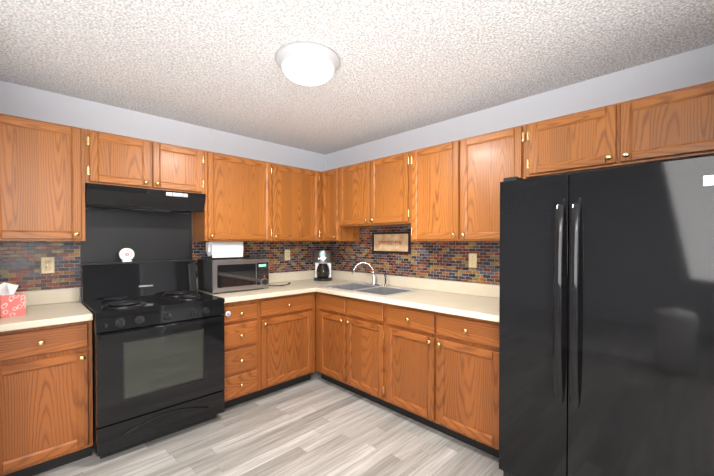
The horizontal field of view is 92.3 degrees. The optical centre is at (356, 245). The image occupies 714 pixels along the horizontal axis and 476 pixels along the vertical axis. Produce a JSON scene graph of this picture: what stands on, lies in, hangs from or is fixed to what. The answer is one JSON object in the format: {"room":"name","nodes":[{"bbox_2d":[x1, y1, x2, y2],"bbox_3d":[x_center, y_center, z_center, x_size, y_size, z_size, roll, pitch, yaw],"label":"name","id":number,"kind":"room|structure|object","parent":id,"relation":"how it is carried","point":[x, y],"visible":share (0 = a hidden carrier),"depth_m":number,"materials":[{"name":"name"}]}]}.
{"room":"kitchen","nodes":[
{"label":"kitchen","id":0,"kind":"room"},
{"bbox_2d":[0,80,324,301],"bbox_3d":[-2.597,0.130,2.116,6.320,2.430,0.120,-1,1,-45],"label":"wall","id":1,"kind":"structure","parent":0,"point":[31,103],"depth_m":2.81,"materials":[{"name":"paint"}]},
{"bbox_2d":[0,113,87,240],"bbox_3d":[-2.116,-0.410,2.268,0.470,0.762,0.320,-1,1,-45],"label":"upper cabinet","id":2,"kind":"object","parent":1,"relation":"attached to","point":[49,171],"depth_m":2.17,"materials":[{"name":"brown wood"}]},
{"bbox_2d":[88,129,207,196],"bbox_3d":[-1.664,-0.611,2.711,0.793,0.367,0.320,-1,1,-45],"label":"upper cabinet","id":3,"kind":"object","parent":1,"relation":"attached to","point":[113,159],"depth_m":2.56,"materials":[{"name":"brown wood"}]},
{"bbox_2d":[80,183,205,268],"bbox_3d":[-1.657,-0.020,2.708,0.791,0.809,0.342,-1,1,-45],"label":"range hood","id":4,"kind":"object","parent":3,"relation":"attached to","point":[156,232],"visible":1,"depth_m":2.72,"materials":[{"name":"black metal"}]},
{"bbox_2d":[0,241,324,291],"bbox_3d":[-1.393,0.129,3.214,2.823,0.353,0.004,-1,1,-45],"label":"wall tile","id":5,"kind":"structure","parent":1,"relation":"attached to","point":[20,263],"depth_m":2.50,"materials":[{"name":"tile"}]},
{"bbox_2d":[41,257,54,273],"bbox_3d":[-2.186,0.142,2.425,0.072,0.118,0.007,-1,1,-45],"label":"electrical outlet","id":6,"kind":"object","parent":5,"relation":"attached to","point":[47,265],"visible":1,"depth_m":2.42,"materials":[{"name":"beige plastic"}]},
{"bbox_2d":[285,250,289,259],"bbox_3d":[-0.771,0.108,3.817,0.072,0.118,0.007,-1,1,-45],"label":"electrical outlet","id":7,"kind":"object","parent":5,"relation":"attached to","point":[287,254],"visible":1,"depth_m":3.81,"materials":[{"name":"beige plastic"}]},
{"bbox_2d":[192,151,267,240],"bbox_3d":[-1.135,-0.419,3.234,0.689,0.762,0.320,-1,1,-45],"label":"upper cabinet","id":8,"kind":"object","parent":1,"relation":"attached to","point":[236,203],"depth_m":3.07,"materials":[{"name":"brown wood"}]},
{"bbox_2d":[206,242,242,257],"bbox_3d":[-1.207,0.039,3.140,0.322,0.142,0.128,-1,1,-45],"label":"paper towel holder","id":9,"kind":"object","parent":8,"relation":"attached to","point":[222,249],"visible":1,"depth_m":3.08,"materials":[{"name":"white paper"}]},
{"bbox_2d":[264,161,315,240],"bbox_3d":[-0.747,-0.423,3.616,0.640,0.762,0.320,-1,1,-45],"label":"upper cabinet","id":10,"kind":"object","parent":1,"relation":"attached to","point":[291,190],"depth_m":3.48,"materials":[{"name":"brown wood"}]},
{"bbox_2d":[316,171,320,240],"bbox_3d":[-0.416,-0.426,3.941,0.392,0.762,0.320,-1,1,-45],"label":"upper cabinet","id":11,"kind":"object","parent":1,"relation":"attached to","point":[318,174],"depth_m":3.72,"materials":[{"name":"brown wood"}]},
{"bbox_2d":[34,371,502,475],"bbox_3d":[-0.212,1.419,-0.294,6.320,0.100,6.920,-1,1,-45],"label":"floor","id":12,"kind":"structure","parent":0,"point":[316,424],"depth_m":2.29,"materials":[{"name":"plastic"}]},
{"bbox_2d":[0,321,87,475],"bbox_3d":[-2.005,0.903,2.167,0.467,0.884,0.590,-1,1,-45],"label":"base cabinet","id":13,"kind":"object","parent":12,"relation":"on","point":[46,404],"depth_m":1.97,"materials":[{"name":"brown wood"}]},
{"bbox_2d":[0,288,92,331],"bbox_3d":[-2.004,0.389,2.162,0.466,0.142,0.639,-1,1,-45],"label":"countertop","id":14,"kind":"structure","parent":13,"relation":"on","point":[66,305],"depth_m":2.17,"materials":[{"name":"beige laminate"}]},
{"bbox_2d":[0,282,25,317],"bbox_3d":[-2.078,0.320,2.039,0.114,0.200,0.114,0,1,18],"label":"tissue box","id":15,"kind":"object","parent":14,"relation":"on","point":[12,303],"visible":1,"depth_m":2.03,"materials":[{"name":"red cardboard"}]},
{"bbox_2d":[88,320,92,456],"bbox_3d":[-1.553,0.898,2.611,0.836,0.884,0.590,-1,1,-45],"label":"base cabinet","id":16,"kind":"object","parent":12,"relation":"on","point":[90,386],"depth_m":2.13,"materials":[{"name":"brown wood"}]},
{"bbox_2d":[81,259,224,458],"bbox_3d":[-1.512,0.737,2.568,0.794,1.207,0.707,-1,1,-45],"label":"range","id":17,"kind":"object","parent":12,"relation":"on","point":[158,360],"visible":1,"depth_m":2.36,"materials":[{"name":"black metal"}]},
{"bbox_2d":[119,248,133,261],"bbox_3d":[-1.815,0.077,2.703,0.100,0.108,0.040,-1,1,-45],"label":"timer","id":18,"kind":"object","parent":17,"relation":"on","point":[126,254],"visible":1,"depth_m":2.69,"materials":[{"name":"white plastic"}]},
{"bbox_2d":[222,292,314,408],"bbox_3d":[-0.936,0.892,3.219,0.933,0.884,0.590,-1,1,-45],"label":"base cabinet","id":19,"kind":"object","parent":12,"relation":"on","point":[269,343],"depth_m":2.98,"materials":[{"name":"brown wood"}]},
{"bbox_2d":[196,273,315,302],"bbox_3d":[-0.949,0.378,3.195,0.888,0.142,0.646,-1,1,-45],"label":"countertop","id":20,"kind":"structure","parent":19,"relation":"on","point":[299,283],"depth_m":3.17,"materials":[{"name":"beige laminate"}]},
{"bbox_2d":[198,257,268,293],"bbox_3d":[-1.125,0.267,3.152,0.521,0.283,0.371,-1,1,-45],"label":"microwave","id":21,"kind":"object","parent":20,"relation":"on","point":[217,275],"visible":1,"depth_m":3.01,"materials":[{"name":"silver metal"}]},
{"bbox_2d":[315,292,350,390],"bbox_3d":[-0.029,0.890,3.385,0.590,0.884,0.525,-1,1,-45],"label":"base cabinet","id":22,"kind":"object","parent":12,"relation":"on","point":[332,312],"depth_m":3.17,"materials":[{"name":"brown wood"}]},
{"bbox_2d":[300,270,351,273],"bbox_3d":[-0.393,0.373,3.755,0.450,0.142,0.630,-1,1,-45],"label":"countertop","id":23,"kind":"structure","parent":22,"relation":"on","point":[313,271],"depth_m":3.99,"materials":[{"name":"beige laminate"}]},
{"bbox_2d":[314,249,331,280],"bbox_3d":[-0.391,0.220,3.960,0.234,0.361,0.234,-1,1,-45],"label":"coffee maker","id":24,"kind":"object","parent":23,"relation":"on","point":[322,259],"visible":1,"depth_m":3.87,"materials":[{"name":"black"}]},
{"bbox_2d":[351,298,390,408],"bbox_3d":[0.271,0.893,3.080,0.590,0.884,0.592,-1,1,-45],"label":"base cabinet","id":25,"kind":"object","parent":12,"relation":"on","point":[370,320],"depth_m":2.83,"materials":[{"name":"brown wood"}]},
{"bbox_2d":[391,304,498,457],"bbox_3d":[0.734,0.898,2.610,0.590,0.884,1.020,-1,1,-45],"label":"base cabinet","id":26,"kind":"object","parent":12,"relation":"on","point":[438,371],"depth_m":2.32,"materials":[{"name":"brown wood"}]},
{"bbox_2d":[284,271,499,321],"bbox_3d":[0.231,0.379,3.099,0.660,0.142,2.439,-1,1,-45],"label":"countertop","id":27,"kind":"structure","parent":26,"relation":"on","point":[471,300],"depth_m":2.78,"materials":[{"name":"beige laminate"}]},
{"bbox_2d":[352,262,387,285],"bbox_3d":[0.131,0.284,3.420,0.181,0.234,0.338,-1,1,-45],"label":"faucet","id":28,"kind":"object","parent":27,"relation":"on","point":[373,276],"visible":1,"depth_m":3.46,"materials":[{"name":"silver metal"}]},
{"bbox_2d":[320,282,420,296],"bbox_3d":[0.113,0.491,3.237,0.504,0.174,0.844,-1,1,-45],"label":"sink","id":29,"kind":"object","parent":27,"relation":"in","point":[382,290],"visible":0.31,"depth_m":3.29,"materials":[{"name":"silver metal"}]},
{"bbox_2d":[499,156,713,475],"bbox_3d":[1.358,0.481,1.835,0.781,1.710,0.917,-1,1,-45],"label":"refrigerator","id":30,"kind":"object","parent":12,"relation":"on","point":[606,331],"visible":1,"depth_m":1.57,"materials":[{"name":"black metal"}]},
{"bbox_2d":[0,0,713,154],"bbox_3d":[-0.212,-1.111,-0.319,6.320,0.100,6.920,-1,1,-45],"label":"ceiling","id":31,"kind":"structure","parent":0,"point":[407,65],"depth_m":1.94,"materials":[{"name":"white paint"}]},
{"bbox_2d":[275,42,339,85],"bbox_3d":[-0.286,-1.013,2.009,0.376,0.142,0.376,-1,1,-45],"label":"ceiling light","id":32,"kind":"object","parent":31,"relation":"attached to","point":[308,63],"visible":1,"depth_m":1.91,"materials":[{"name":"white glass"}]},
{"bbox_2d":[325,44,713,284],"bbox_3d":[2.039,0.133,1.825,0.120,2.430,6.800,-1,1,-45],"label":"wall","id":33,"kind":"structure","parent":0,"point":[685,69],"depth_m":2.39,"materials":[{"name":"paint"}]},
{"bbox_2d":[321,167,359,240],"bbox_3d":[-0.163,-0.424,3.735,0.320,0.762,0.366,-1,1,-45],"label":"upper cabinet","id":34,"kind":"object","parent":33,"relation":"attached to","point":[331,230],"depth_m":3.64,"materials":[{"name":"brown wood"}]},
{"bbox_2d":[341,152,408,228],"bbox_3d":[0.236,-0.496,3.329,0.320,0.610,0.908,-1,1,-45],"label":"upper cabinet","id":35,"kind":"object","parent":33,"relation":"attached to","point":[374,193],"depth_m":3.17,"materials":[{"name":"brown wood"}]},
{"bbox_2d":[325,225,499,284],"bbox_3d":[0.476,0.051,3.323,0.004,0.506,2.470,-1,1,-45],"label":"wall tile","id":36,"kind":"structure","parent":33,"relation":"attached to","point":[444,260],"depth_m":3.17,"materials":[{"name":"tile"}]},
{"bbox_2d":[372,231,410,253],"bbox_3d":[0.336,-0.026,3.449,0.017,0.215,0.495,-1,1,-45],"label":"sign frame","id":37,"kind":"object","parent":36,"relation":"attached to","point":[393,242],"visible":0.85,"depth_m":3.43,"materials":[{"name":"black"}]},
{"bbox_2d":[469,253,476,267],"bbox_3d":[0.950,0.126,2.827,0.016,0.118,0.072,-1,1,-45],"label":"light switch","id":38,"kind":"object","parent":36,"relation":"attached to","point":[472,260],"visible":1,"depth_m":2.82,"materials":[{"name":"beige plastic"}]},
{"bbox_2d":[401,125,528,240],"bbox_3d":[0.855,-0.414,2.701,0.320,0.762,0.997,-1,1,-45],"label":"upper cabinet","id":39,"kind":"object","parent":33,"relation":"attached to","point":[449,191],"depth_m":2.54,"materials":[{"name":"brown wood"}]},
{"bbox_2d":[525,81,713,177],"bbox_3d":[1.539,-0.616,2.005,0.320,0.344,0.948,-1,1,-45],"label":"upper cabinet","id":40,"kind":"object","parent":33,"relation":"attached to","point":[678,124],"depth_m":1.86,"materials":[{"name":"brown wood"}]}
]}

